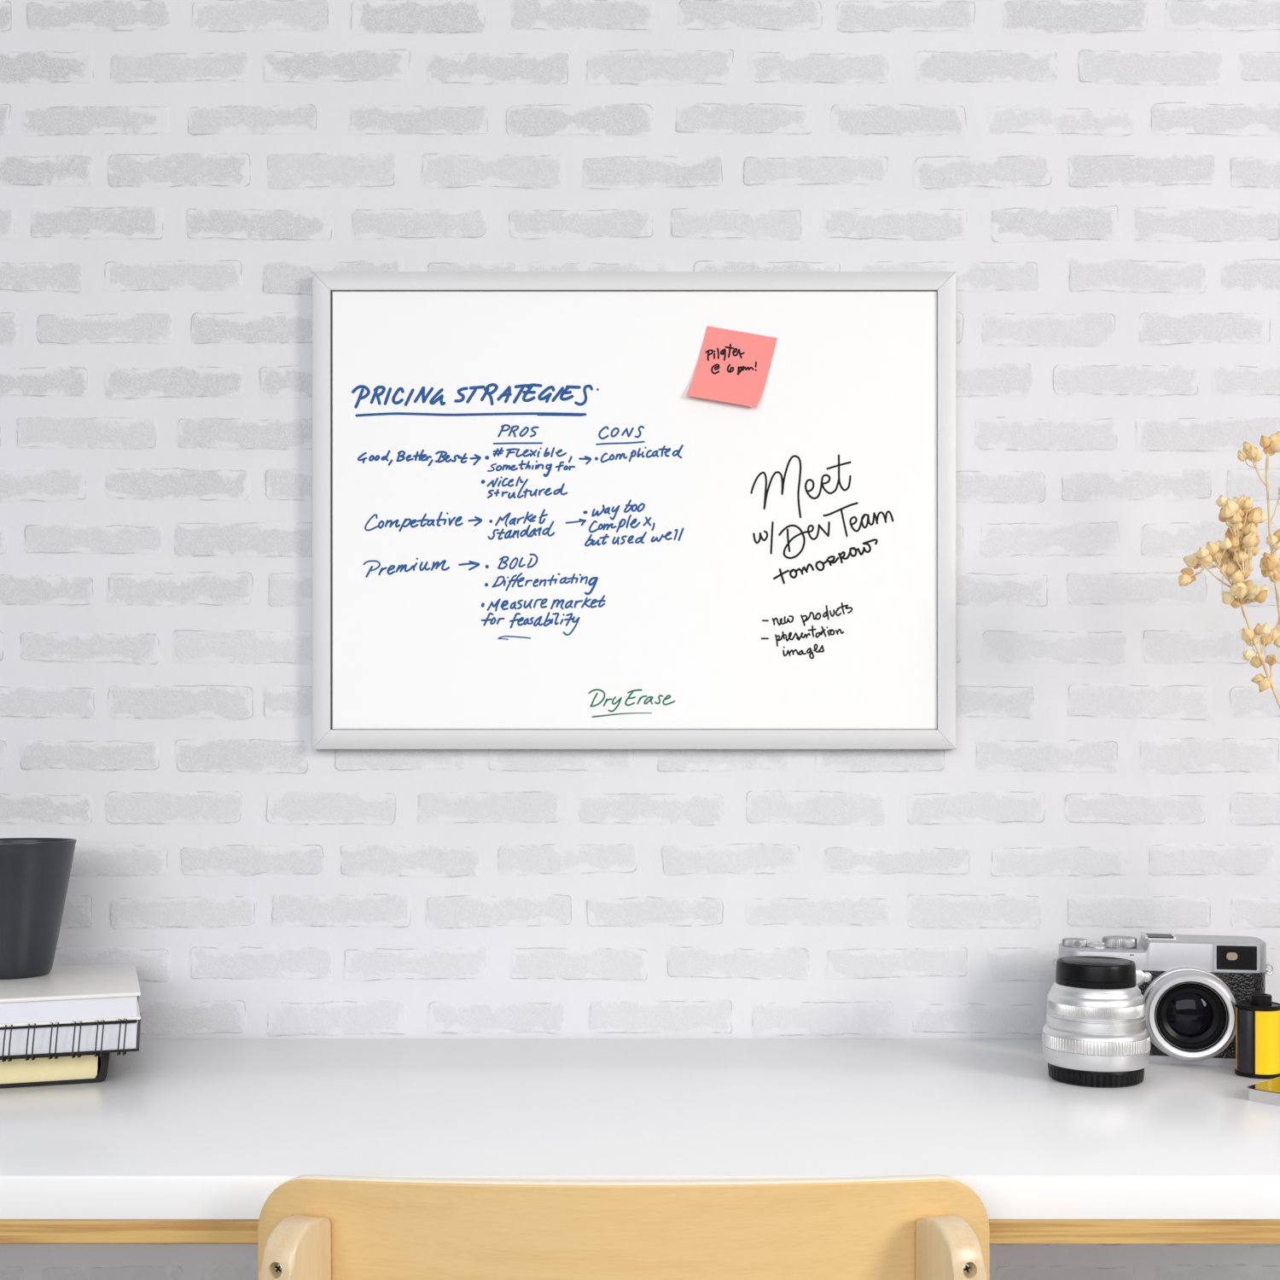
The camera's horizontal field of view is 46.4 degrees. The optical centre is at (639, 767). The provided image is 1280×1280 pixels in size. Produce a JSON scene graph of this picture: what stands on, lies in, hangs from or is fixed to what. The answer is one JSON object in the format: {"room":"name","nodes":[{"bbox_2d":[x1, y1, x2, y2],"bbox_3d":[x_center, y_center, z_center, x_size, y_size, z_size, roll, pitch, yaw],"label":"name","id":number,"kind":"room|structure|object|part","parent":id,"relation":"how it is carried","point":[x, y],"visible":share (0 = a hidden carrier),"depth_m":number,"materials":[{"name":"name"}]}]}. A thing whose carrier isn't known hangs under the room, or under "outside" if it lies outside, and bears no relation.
{"room":"home office","nodes":[
{"label":"home office","id":0,"kind":"room"},
{"bbox_2d":[0,0,1279,1279],"bbox_3d":[0.000,-0.257,1.310,3.000,2.450,0.101,0,0,0],"label":"wall","id":1,"kind":"structure","parent":0,"point":[1098,181],"depth_m":1.26,"materials":[{"name":"white brick"}]},
{"bbox_2d":[312,271,956,749],"bbox_3d":[-0.005,-0.215,1.252,0.538,0.398,0.013,0,0,0],"label":"whiteboard","id":2,"kind":"object","parent":1,"relation":"attached to","point":[528,532],"visible":1,"depth_m":1.25,"materials":[{"name":"plastic"}]},
{"bbox_3d":[-0.266,-0.215,1.252,0.015,0.398,0.013,0,0,0],"label":"frame rail","id":3,"kind":"part","parent":2,"relation":"part of","materials":[{"name":"metal"}]},
{"bbox_3d":[-0.005,-0.024,1.252,0.537,0.016,0.013,0,0,0],"label":"frame rail","id":4,"kind":"part","parent":2,"relation":"part of","materials":[{"name":"metal"}]},
{"bbox_3d":[-0.005,-0.406,1.252,0.537,0.015,0.013,0,0,0],"label":"frame rail","id":5,"kind":"part","parent":2,"relation":"part of","materials":[{"name":"metal"}]},
{"bbox_2d":[686,325,777,407],"bbox_3d":[0.077,-0.335,1.245,0.076,0.069,0.006,0,0,0],"label":"sticky note","id":6,"kind":"object","parent":2,"relation":"attached to","point":[733,367],"visible":1,"depth_m":1.25,"materials":[{"name":"pink paper"}]},
{"bbox_3d":[0.256,-0.215,1.252,0.015,0.398,0.013,0,0,0],"label":"frame rail","id":7,"kind":"part","parent":2,"relation":"part of","materials":[{"name":"metal"}]},
{"bbox_3d":[0.000,0.993,-0.290,3.000,0.050,3.300,0,0,0],"label":"floor","id":8,"kind":"structure","parent":0,"visible":0},
{"bbox_2d":[257,1174,989,1279],"bbox_3d":[-0.009,0.591,0.961,0.395,0.753,0.467,0,0,0],"label":"chair","id":9,"kind":"object","parent":8,"relation":"on","point":[311,1226],"visible":1,"depth_m":0.78,"materials":[{"name":"brown wood"}]},
{"bbox_3d":[-0.183,0.601,0.762,0.019,0.733,0.068,0,0,20],"label":"leg","id":10,"kind":"part","parent":9,"relation":"part of","materials":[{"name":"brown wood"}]},
{"bbox_3d":[0.165,0.601,0.762,0.019,0.733,0.068,0,0,-20],"label":"leg","id":11,"kind":"part","parent":9,"relation":"part of","materials":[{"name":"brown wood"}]},
{"bbox_2d":[0,1039,1279,1244],"bbox_3d":[0.000,0.598,1.046,1.560,0.740,0.423,0,0,0],"label":"desk","id":12,"kind":"object","parent":8,"relation":"on","point":[181,1141],"visible":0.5,"depth_m":0.96,"materials":[{"name":"white laminate"}]},
{"bbox_2d":[0,1053,110,1088],"bbox_3d":[-0.506,0.216,1.123,0.206,0.024,0.148,0,0,-18],"label":"notebook","id":13,"kind":"object","parent":12,"relation":"on","point":[42,1071],"visible":0.46,"depth_m":1.07,"materials":[{"name":"beige paper"}]},
{"bbox_2d":[0,995,140,1062],"bbox_3d":[-0.480,0.193,1.120,0.200,0.026,0.172,0,0,-18],"label":"spiral notebook","id":14,"kind":"object","parent":13,"relation":"on","point":[103,1037],"visible":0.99,"depth_m":1.06,"materials":[{"name":"white paper"}]},
{"bbox_2d":[0,963,140,1027],"bbox_3d":[-0.492,0.172,1.122,0.217,0.020,0.172,0,0,-20],"label":"hardcover book","id":15,"kind":"object","parent":14,"relation":"on","point":[108,992],"visible":1,"depth_m":1.07,"materials":[{"name":"white paper"}]},
{"bbox_2d":[0,837,76,979],"bbox_3d":[-0.491,0.109,1.168,0.095,0.105,0.095,0,0,0],"label":"cup","id":16,"kind":"object","parent":15,"relation":"on","point":[35,872],"visible":1,"depth_m":1.14,"materials":[{"name":"black ceramic"}]},
{"bbox_2d":[1041,955,1150,1087],"bbox_3d":[0.334,0.185,1.096,0.076,0.087,0.076,0,0,30],"label":"lens","id":17,"kind":"object","parent":12,"relation":"on","point":[1095,1033],"visible":1,"depth_m":1.07,"materials":[{"name":"silver plastic"}]},
{"bbox_3d":[0.334,0.142,1.096,0.049,0.002,0.030,0,0,24],"label":"cap plate","id":18,"kind":"part","parent":17,"relation":"part of","materials":[{"name":"black plastic"}]},
{"bbox_2d":[1052,931,1274,1065],"bbox_3d":[0.409,0.180,1.170,0.165,0.097,0.074,0,0,12],"label":"camera","id":19,"kind":"object","parent":12,"relation":"on","point":[1190,986],"visible":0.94,"depth_m":1.14,"materials":[{"name":"silver metal"}]},
{"bbox_3d":[0.384,0.162,1.156,0.014,0.014,0.004,0,0,12],"label":"selector lever","id":20,"kind":"part","parent":19,"relation":"part of","materials":[{"name":"silver metal"}]},
{"bbox_3d":[0.410,0.133,1.180,0.018,0.001,0.026,0,0,12],"label":"contact plate","id":21,"kind":"part","parent":19,"relation":"part of","materials":[{"name":"silver metal"}]},
{"bbox_3d":[0.411,0.145,1.179,0.153,0.023,0.054,0,0,12],"label":"plate","id":22,"kind":"part","parent":19,"relation":"part of","materials":[{"name":"silver metal"}]},
{"bbox_3d":[0.411,0.225,1.179,0.153,0.006,0.054,0,0,12],"label":"plate","id":23,"kind":"part","parent":19,"relation":"part of","materials":[{"name":"silver metal"}]},
{"bbox_3d":[0.456,0.145,1.142,0.029,0.019,0.001,0,0,12],"label":"finder pane","id":24,"kind":"part","parent":19,"relation":"part of","materials":[{"name":"black glass"}]},
{"bbox_2d":[1234,993,1279,1079],"bbox_3d":[0.459,0.198,1.110,0.033,0.060,0.033,0,0,0],"label":"canister","id":25,"kind":"object","parent":12,"relation":"on","point":[1258,1018],"visible":0.98,"depth_m":1.10,"materials":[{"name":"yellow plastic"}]},
{"bbox_2d":[1246,1076,1279,1105],"bbox_3d":[0.487,0.224,0.998,0.070,0.009,0.140,0,0,-42],"label":"box","id":26,"kind":"object","parent":12,"relation":"on","point":[1268,1091],"visible":1,"depth_m":1.02,"materials":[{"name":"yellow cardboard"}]},
{"bbox_3d":[0.528,0.153,1.110,0.066,0.150,0.066,0,0,0],"label":"vase","id":27,"kind":"object","parent":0,"visible":0},
{"bbox_2d":[1178,494,1279,709],"bbox_3d":[0.456,-0.037,1.090,0.137,0.322,0.044,0,0,0],"label":"dried flower","id":28,"kind":"object","parent":27,"relation":"in","point":[1233,555],"visible":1,"depth_m":1.08,"materials":[{"name":"beige plant"}]},
{"bbox_3d":[0.476,-0.006,1.095,0.104,0.259,0.011,0,0,-15],"label":"stem","id":29,"kind":"part","parent":28,"relation":"part of","materials":[{"name":"beige plant"}]},
{"bbox_2d":[1237,430,1279,647],"bbox_3d":[0.492,-0.066,1.131,0.077,0.382,0.040,0,0,0],"label":"dried flower","id":30,"kind":"object","parent":27,"relation":"in","point":[1271,445],"visible":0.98,"depth_m":1.13,"materials":[{"name":"beige plant"}]},
{"bbox_3d":[0.503,-0.059,1.126,0.059,0.366,0.014,0,0,24],"label":"stem","id":31,"kind":"part","parent":30,"relation":"part of","materials":[{"name":"beige plant"}]}
]}

